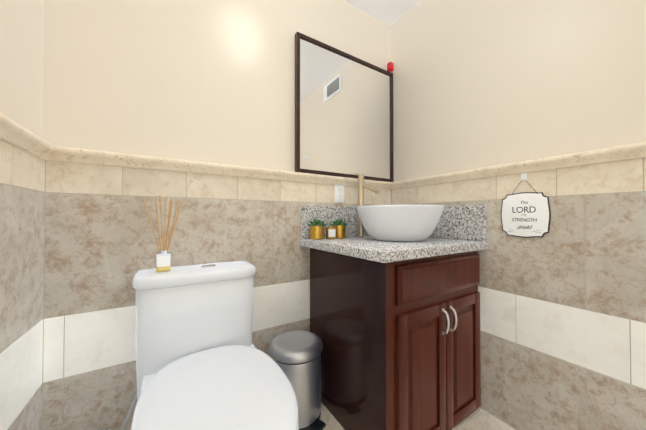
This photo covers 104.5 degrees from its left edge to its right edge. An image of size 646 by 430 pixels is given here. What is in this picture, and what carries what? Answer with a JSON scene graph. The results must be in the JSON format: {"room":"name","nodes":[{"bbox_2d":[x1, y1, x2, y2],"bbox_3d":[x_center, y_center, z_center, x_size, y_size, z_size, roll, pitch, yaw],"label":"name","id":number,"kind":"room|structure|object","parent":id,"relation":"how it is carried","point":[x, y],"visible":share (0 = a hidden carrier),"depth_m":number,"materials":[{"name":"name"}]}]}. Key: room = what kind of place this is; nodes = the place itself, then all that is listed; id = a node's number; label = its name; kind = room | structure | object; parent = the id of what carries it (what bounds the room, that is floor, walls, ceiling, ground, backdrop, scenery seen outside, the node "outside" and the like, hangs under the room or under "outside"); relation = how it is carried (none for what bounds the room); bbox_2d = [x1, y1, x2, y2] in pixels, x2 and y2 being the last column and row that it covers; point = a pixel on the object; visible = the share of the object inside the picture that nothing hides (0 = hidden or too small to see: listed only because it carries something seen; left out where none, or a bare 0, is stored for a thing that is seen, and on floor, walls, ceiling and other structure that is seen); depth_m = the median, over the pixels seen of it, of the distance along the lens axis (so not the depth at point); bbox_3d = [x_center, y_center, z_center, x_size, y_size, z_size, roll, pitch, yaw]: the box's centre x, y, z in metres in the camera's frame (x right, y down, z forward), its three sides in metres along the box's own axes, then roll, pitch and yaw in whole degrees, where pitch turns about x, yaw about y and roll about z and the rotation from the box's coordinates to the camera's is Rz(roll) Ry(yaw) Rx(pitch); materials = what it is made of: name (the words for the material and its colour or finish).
{"room":"bathroom","nodes":[
{"label":"bathroom","id":0,"kind":"room"},
{"bbox_2d":[0,0,43,138],"bbox_3d":[-0.615,-0.212,0.160,0.120,2.500,1.662,0,-1,-32],"label":"wall","id":1,"kind":"structure","parent":0,"point":[21,57],"depth_m":0.77,"materials":[{"name":"beige paint"}]},
{"bbox_2d":[0,139,44,429],"bbox_3d":[-0.559,0.369,0.188,0.010,1.239,1.662,0,-1,-32],"label":"wall tiles","id":2,"kind":"structure","parent":1,"relation":"attached to","point":[22,187],"depth_m":0.75,"materials":[{"name":"beige tile"}]},
{"bbox_2d":[0,113,59,160],"bbox_3d":[-0.777,-0.225,0.571,0.041,0.050,0.710,0,-1,-32],"label":"trim","id":3,"kind":"structure","parent":1,"relation":"attached to","point":[16,134],"depth_m":0.73,"materials":[{"name":"stone"}]},
{"bbox_2d":[43,0,389,171],"bbox_3d":[-0.286,-0.197,1.417,2.011,2.500,0.120,0,-1,-32],"label":"wall","id":4,"kind":"structure","parent":0,"point":[210,81],"depth_m":1.14,"materials":[{"name":"beige paint"}]},
{"bbox_2d":[42,160,390,429],"bbox_3d":[-0.252,0.383,1.355,1.771,1.239,0.010,0,-1,-32],"label":"wall tiles","id":5,"kind":"structure","parent":4,"relation":"attached to","point":[101,249],"depth_m":1.01,"materials":[{"name":"beige tile"}]},
{"bbox_2d":[335,185,343,202],"bbox_3d":[0.104,-0.138,1.572,0.072,0.116,0.008,0,-1,-32],"label":"electrical outlet plate","id":6,"kind":"object","parent":5,"relation":"attached to","point":[339,193],"visible":1,"depth_m":1.57,"materials":[{"name":"white plastic"}]},
{"bbox_2d":[60,147,391,188],"bbox_3d":[-0.243,-0.216,1.348,1.771,0.050,0.041,0,-1,-32],"label":"trim","id":7,"kind":"structure","parent":4,"relation":"attached to","point":[67,154],"depth_m":1.13,"materials":[{"name":"stone"}]},
{"bbox_2d":[295,32,393,181],"bbox_3d":[0.175,-0.635,1.621,0.775,0.791,0.030,0,-1,-32],"label":"mirror","id":8,"kind":"object","parent":4,"relation":"attached to","point":[343,114],"visible":0.88,"depth_m":1.57,"materials":[{"name":"beige mirror"}]},
{"bbox_2d":[386,62,393,71],"bbox_3d":[0.485,-1.073,1.815,0.049,0.070,0.040,0,-1,-32],"label":"fire alarm","id":9,"kind":"object","parent":4,"relation":"attached to","point":[389,66],"visible":0.79,"depth_m":1.80,"materials":[{"name":"red plastic"}]},
{"bbox_2d":[345,0,420,25],"bbox_3d":[0.187,-1.456,0.676,2.011,0.100,1.902,0,-1,-32],"label":"ceiling","id":10,"kind":"structure","parent":0,"point":[389,12],"depth_m":1.68,"materials":[{"name":"paint"}]},
{"bbox_2d":[390,0,645,181],"bbox_3d":[0.988,-0.200,1.163,0.120,2.500,1.662,0,-1,-32],"label":"wall","id":11,"kind":"structure","parent":0,"point":[481,83],"depth_m":1.19,"materials":[{"name":"beige paint"}]},
{"bbox_2d":[391,157,645,429],"bbox_3d":[0.933,0.380,1.122,0.010,1.239,1.662,0,-1,-32],"label":"wall tiles","id":12,"kind":"structure","parent":11,"relation":"attached to","point":[563,324],"depth_m":1.02,"materials":[{"name":"beige tile"}]},
{"bbox_2d":[501,173,550,237],"bbox_3d":[0.913,-0.044,1.139,0.010,0.293,0.186,0,-1,-32],"label":"sign","id":13,"kind":"object","parent":12,"relation":"attached to","point":[525,214],"visible":1,"depth_m":1.13,"materials":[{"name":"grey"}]},
{"bbox_2d":[392,142,645,188],"bbox_3d":[0.931,-0.219,1.103,0.041,0.050,1.620,0,-1,-32],"label":"trim","id":14,"kind":"structure","parent":11,"relation":"attached to","point":[636,150],"depth_m":1.07,"materials":[{"name":"stone"}]},
{"bbox_3d":[0.187,1.046,0.648,2.011,0.096,1.902,0,-1,-32],"label":"floor","id":15,"kind":"structure","parent":0,"visible":0},
{"bbox_2d":[320,402,515,429],"bbox_3d":[0.187,0.997,0.648,1.767,0.006,1.658,0,-1,-32],"label":"floor","id":16,"kind":"structure","parent":15,"relation":"on","point":[483,420],"depth_m":1.21,"materials":[{"name":"beige tile"}]},
{"bbox_2d":[103,261,298,429],"bbox_3d":[-0.414,0.603,0.771,0.559,0.784,0.795,0,-1,-32],"label":"toilet","id":17,"kind":"object","parent":16,"relation":"on","point":[203,362],"visible":1,"depth_m":0.88,"materials":[{"name":"white ceramic"}]},
{"bbox_2d":[143,195,182,271],"bbox_3d":[-0.629,0.072,0.986,0.134,0.295,0.049,0,-1,-32],"label":"reed diffuser","id":18,"kind":"object","parent":17,"relation":"on","point":[163,261],"visible":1,"depth_m":0.97,"materials":[{"name":"brown wood"}]},
{"bbox_2d":[269,330,325,429],"bbox_3d":[-0.127,0.814,1.242,0.269,0.374,0.300,0,-1,-32],"label":"trash can","id":19,"kind":"object","parent":16,"relation":"on","point":[295,355],"visible":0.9,"depth_m":1.16,"materials":[{"name":"silver metal"}]},
{"bbox_2d":[310,248,480,429],"bbox_3d":[0.378,0.589,1.358,0.672,0.826,0.643,0,-1,-32],"label":"vanity cabinet","id":20,"kind":"object","parent":16,"relation":"on","point":[401,344],"visible":0.98,"depth_m":1.10,"materials":[{"name":"brown wood"}]},
{"bbox_2d":[300,204,487,262],"bbox_3d":[0.352,0.060,1.346,0.735,0.229,0.646,0,-1,-32],"label":"countertop","id":21,"kind":"structure","parent":20,"relation":"on","point":[460,228],"depth_m":1.29,"materials":[{"name":"stone"}]},
{"bbox_2d":[307,219,325,239],"bbox_3d":[-0.034,0.077,1.395,0.109,0.114,0.103,0,-1,-32],"label":"succulent pot","id":22,"kind":"object","parent":21,"relation":"on","point":[317,229],"visible":1,"depth_m":1.36,"materials":[{"name":"gold metal"}]},
{"bbox_2d":[326,227,335,238],"bbox_3d":[0.044,0.102,1.417,0.057,0.064,0.057,0,-1,-32],"label":"candle jar","id":23,"kind":"object","parent":21,"relation":"on","point":[330,232],"visible":1,"depth_m":1.39,"materials":[{"name":"gold metal"}]},
{"bbox_2d":[330,219,347,237],"bbox_3d":[0.095,0.078,1.475,0.108,0.114,0.106,0,-1,-32],"label":"succulent pot","id":24,"kind":"object","parent":21,"relation":"on","point":[339,225],"visible":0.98,"depth_m":1.44,"materials":[{"name":"gold metal"}]},
{"bbox_2d":[354,173,379,236],"bbox_3d":[0.262,-0.070,1.530,0.054,0.410,0.200,0,-1,-32],"label":"faucet","id":25,"kind":"object","parent":21,"relation":"on","point":[361,184],"visible":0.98,"depth_m":1.55,"materials":[{"name":"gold metal"}]},
{"bbox_2d":[356,205,444,241],"bbox_3d":[0.407,0.044,1.350,0.449,0.178,0.449,0,-1,-32],"label":"vessel sink","id":26,"kind":"object","parent":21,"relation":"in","point":[404,223],"visible":1,"depth_m":1.18,"materials":[{"name":"white ceramic"}]}
]}

